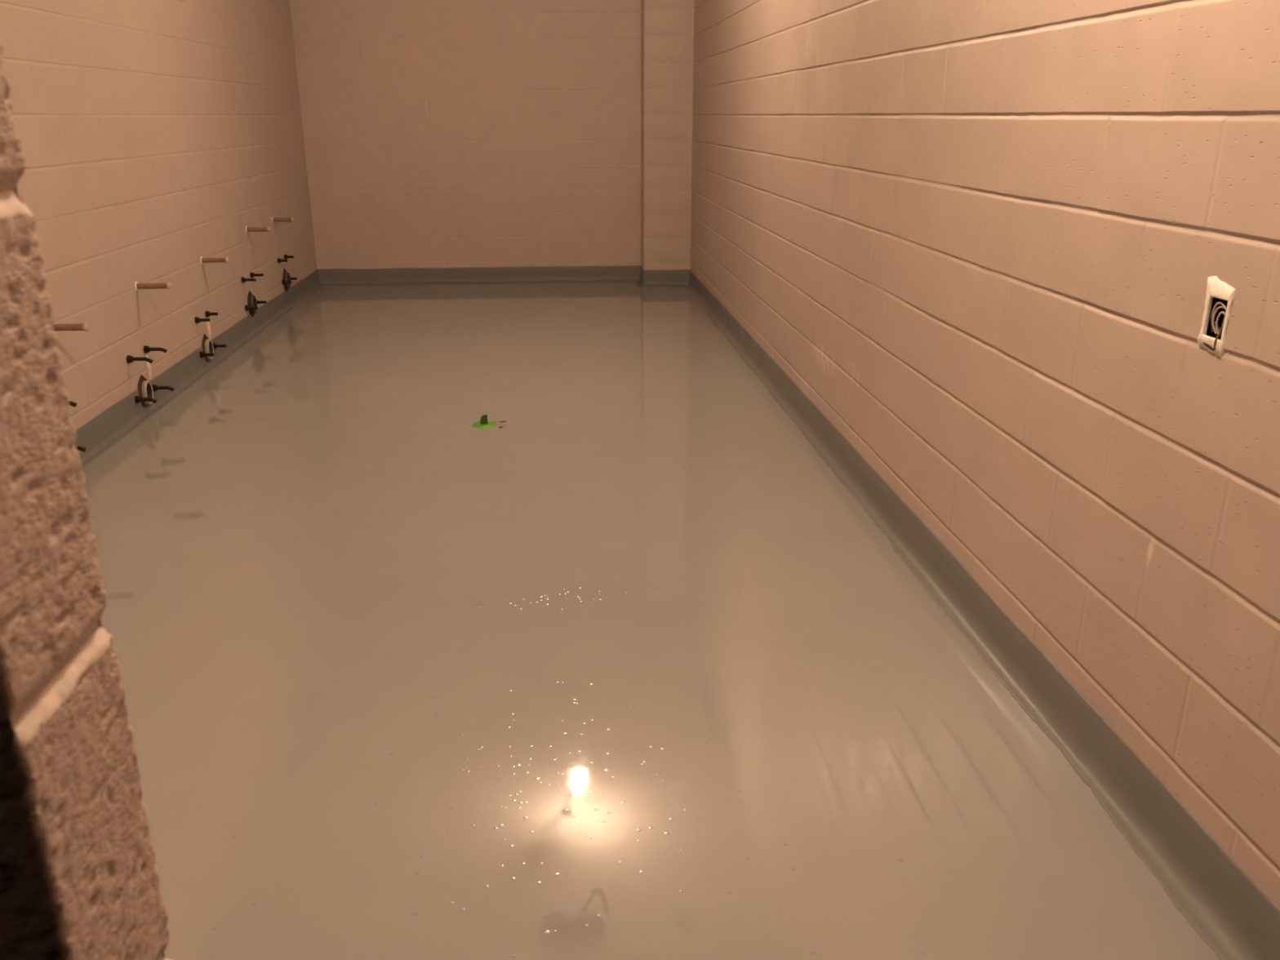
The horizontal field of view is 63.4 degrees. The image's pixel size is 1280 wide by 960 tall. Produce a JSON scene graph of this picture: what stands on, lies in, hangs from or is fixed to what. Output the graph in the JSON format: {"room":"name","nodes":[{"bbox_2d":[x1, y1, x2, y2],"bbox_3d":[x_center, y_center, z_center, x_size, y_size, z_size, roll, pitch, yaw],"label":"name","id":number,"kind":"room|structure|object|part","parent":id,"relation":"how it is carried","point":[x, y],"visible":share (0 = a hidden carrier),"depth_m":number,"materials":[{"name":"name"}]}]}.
{"room":"utility room","nodes":[
{"label":"utility room","id":0,"kind":"room"},
{"bbox_2d":[0,41,169,959],"bbox_3d":[-1.176,-0.206,0.279,1.852,3.048,0.102,-2,19,-5],"label":"wall","id":1,"kind":"structure","parent":0,"point":[79,877],"depth_m":0.45,"materials":[{"name":"paint"}]},
{"bbox_2d":[0,0,316,430],"bbox_3d":[-2.477,-1.677,4.454,0.005,3.048,9.044,-2,19,-5],"label":"wall","id":2,"kind":"structure","parent":0,"point":[152,134],"depth_m":5.41,"materials":[{"name":"beige paint"}]},
{"bbox_2d":[53,323,88,331],"bbox_3d":[-2.348,-0.623,4.227,0.183,0.049,0.049,-2,19,-5],"label":"pipe stub","id":3,"kind":"object","parent":2,"relation":"attached to","point":[76,326],"visible":0.72,"depth_m":4.22,"materials":[{"name":"white plastic"}]},
{"bbox_2d":[68,400,86,452],"bbox_3d":[-2.378,-0.159,4.231,0.102,0.301,0.269,-2,19,-5],"label":"mount","id":4,"kind":"object","parent":2,"relation":"attached to","point":[71,403],"visible":0.1,"depth_m":4.36,"materials":[{"name":"black metal"}]},
{"bbox_2d":[126,345,174,407],"bbox_3d":[-2.450,-0.503,5.199,0.130,0.307,0.279,-2,19,-5],"label":"mount","id":5,"kind":"object","parent":2,"relation":"attached to","point":[144,386],"visible":1,"depth_m":5.20,"materials":[{"name":"black metal"}]},
{"bbox_3d":[-2.497,-0.441,5.216,0.009,0.180,0.140,-2,19,-5],"label":"plate","id":6,"kind":"part","parent":5,"relation":"part of","materials":[{"name":"metal"}]},
{"bbox_2d":[141,380,153,404],"bbox_3d":[-2.483,-0.440,5.218,0.026,0.122,0.094,-2,19,-5],"label":"outlet","id":7,"kind":"object","parent":5,"relation":"attached to","point":[146,386],"depth_m":5.20,"materials":[{"name":"white plastic"}]},
{"bbox_2d":[134,281,171,291],"bbox_3d":[-2.435,-0.969,5.172,0.178,0.049,0.049,-2,19,-5],"label":"pipe stub","id":8,"kind":"object","parent":2,"relation":"attached to","point":[137,286],"visible":1,"depth_m":5.16,"materials":[{"name":"white plastic"}]},
{"bbox_2d":[74,269,323,469],"bbox_3d":[-2.450,-0.312,4.953,0.054,0.144,8.974,-2,19,-5],"label":"baseboard","id":9,"kind":"structure","parent":2,"relation":"attached to","point":[108,428],"depth_m":5.71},
{"bbox_2d":[195,311,226,361],"bbox_3d":[-2.554,-0.840,6.155,0.095,0.304,0.280,-2,19,-5],"label":"mount","id":10,"kind":"object","parent":2,"relation":"attached to","point":[208,347],"visible":1,"depth_m":6.15,"materials":[{"name":"black metal"}]},
{"bbox_3d":[-2.582,-0.780,6.168,0.009,0.183,0.143,-2,19,-5],"label":"plate","id":11,"kind":"part","parent":10,"relation":"part of","materials":[{"name":"metal"}]},
{"bbox_2d":[204,339,213,359],"bbox_3d":[-2.568,-0.778,6.171,0.026,0.122,0.094,-2,19,-5],"label":"outlet","id":12,"kind":"object","parent":10,"relation":"attached to","point":[209,348],"depth_m":6.15,"materials":[{"name":"white plastic"}]},
{"bbox_2d":[200,256,229,264],"bbox_3d":[-2.526,-1.304,6.141,0.167,0.049,0.049,-2,19,-5],"label":"pipe stub","id":13,"kind":"object","parent":2,"relation":"attached to","point":[225,260],"visible":1,"depth_m":6.13,"materials":[{"name":"white plastic"}]},
{"bbox_2d":[241,271,266,316],"bbox_3d":[-2.631,-1.257,7.074,0.101,0.293,0.269,-2,19,-5],"label":"mount","id":14,"kind":"object","parent":2,"relation":"attached to","point":[252,303],"visible":1,"depth_m":7.06,"materials":[{"name":"black metal"}]},
{"bbox_3d":[-2.668,-1.208,7.103,0.009,0.181,0.139,-2,19,-5],"label":"plate","id":15,"kind":"part","parent":14,"relation":"part of","materials":[{"name":"metal"}]},
{"bbox_2d":[249,295,257,313],"bbox_3d":[-2.654,-1.207,7.106,0.026,0.122,0.094,-2,19,-5],"label":"outlet","id":16,"kind":"object","parent":14,"relation":"attached to","point":[253,302],"depth_m":7.08,"materials":[{"name":"black metal"}]},
{"bbox_2d":[244,226,270,233],"bbox_3d":[-2.608,-1.708,7.061,0.170,0.049,0.049,-2,19,-5],"label":"pipe stub","id":17,"kind":"object","parent":2,"relation":"attached to","point":[247,228],"visible":1,"depth_m":7.05,"materials":[{"name":"white plastic"}]},
{"bbox_2d":[271,216,293,222],"bbox_3d":[-2.671,-1.945,7.737,0.164,0.049,0.049,-2,19,-5],"label":"pipe stub","id":18,"kind":"object","parent":2,"relation":"attached to","point":[273,220],"visible":1,"depth_m":7.73,"materials":[{"name":"white plastic"}]},
{"bbox_2d":[277,254,297,292],"bbox_3d":[-2.723,-1.588,7.997,0.082,0.280,0.270,-2,19,-5],"label":"mount","id":19,"kind":"object","parent":2,"relation":"attached to","point":[286,281],"visible":1,"depth_m":8.00,"materials":[{"name":"black metal"}]},
{"bbox_3d":[-2.752,-1.553,8.040,0.009,0.185,0.142,-2,19,-5],"label":"plate","id":20,"kind":"part","parent":19,"relation":"part of","materials":[{"name":"metal"}]},
{"bbox_2d":[284,272,290,288],"bbox_3d":[-2.737,-1.551,8.041,0.026,0.122,0.094,-2,19,-5],"label":"outlet","id":21,"kind":"object","parent":19,"relation":"attached to","point":[287,277],"depth_m":8.01,"materials":[{"name":"black metal"}]},
{"bbox_2d":[289,0,640,269],"bbox_3d":[-1.422,-3.207,8.799,2.910,3.048,0.003,-2,19,-5],"label":"wall","id":22,"kind":"structure","parent":0,"point":[437,133],"depth_m":8.87,"materials":[{"name":"beige paint"}]},
{"bbox_2d":[317,265,689,287],"bbox_3d":[-1.203,-1.784,9.131,3.280,0.144,0.353,-2,19,-5],"label":"baseboard","id":23,"kind":"structure","parent":22,"relation":"attached to","point":[624,273],"depth_m":9.25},
{"bbox_2d":[640,0,694,270],"bbox_3d":[0.235,-3.203,8.787,0.430,3.048,0.300,-2,19,-5],"label":"pillar","id":24,"kind":"structure","parent":22,"relation":"attached to","point":[667,26],"depth_m":8.73,"materials":[{"name":"beige paint"}]},
{"bbox_2d":[81,281,1220,959],"bbox_3d":[-0.788,-0.023,4.497,3.380,0.100,10.400,-2,19,-5],"label":"floor","id":25,"kind":"structure","parent":0,"point":[244,537],"depth_m":2.80,"materials":[{"name":"grey concrete"}]},
{"bbox_2d":[471,413,497,428],"bbox_3d":[-0.758,-0.294,5.037,0.124,0.053,0.131,-2,19,-5],"label":"floor drain","id":26,"kind":"object","parent":25,"relation":"on","point":[483,423],"visible":1,"depth_m":5.03,"materials":[{"name":"green plastic"}]},
{"bbox_2d":[211,447,1002,957],"bbox_3d":[-0.135,0.407,3.124,1.618,0.001,3.359,-2,19,-5],"label":"bubbles","id":27,"kind":"object","parent":25,"relation":"on","point":[556,874],"visible":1,"depth_m":2.28,"materials":[{"name":"clear liquid"}]},
{"bbox_2d":[689,0,1279,909],"bbox_3d":[0.850,-1.553,4.103,0.009,3.048,9.800,-2,19,-5],"label":"wall","id":28,"kind":"structure","parent":0,"point":[984,239],"depth_m":2.48,"materials":[{"name":"beige paint"}]},
{"bbox_2d":[684,269,1279,959],"bbox_3d":[0.817,-0.173,4.560,0.065,0.144,9.750,-2,19,-5],"label":"baseboard","id":29,"kind":"structure","parent":28,"relation":"attached to","point":[1227,909],"depth_m":2.49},
{"bbox_2d":[1197,275,1235,358],"bbox_3d":[1.080,-0.301,1.900,0.061,0.144,0.084,-2,19,-5],"label":"outlet box","id":30,"kind":"object","parent":28,"relation":"attached to","point":[1219,293],"visible":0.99,"depth_m":1.90,"materials":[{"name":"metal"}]}
]}

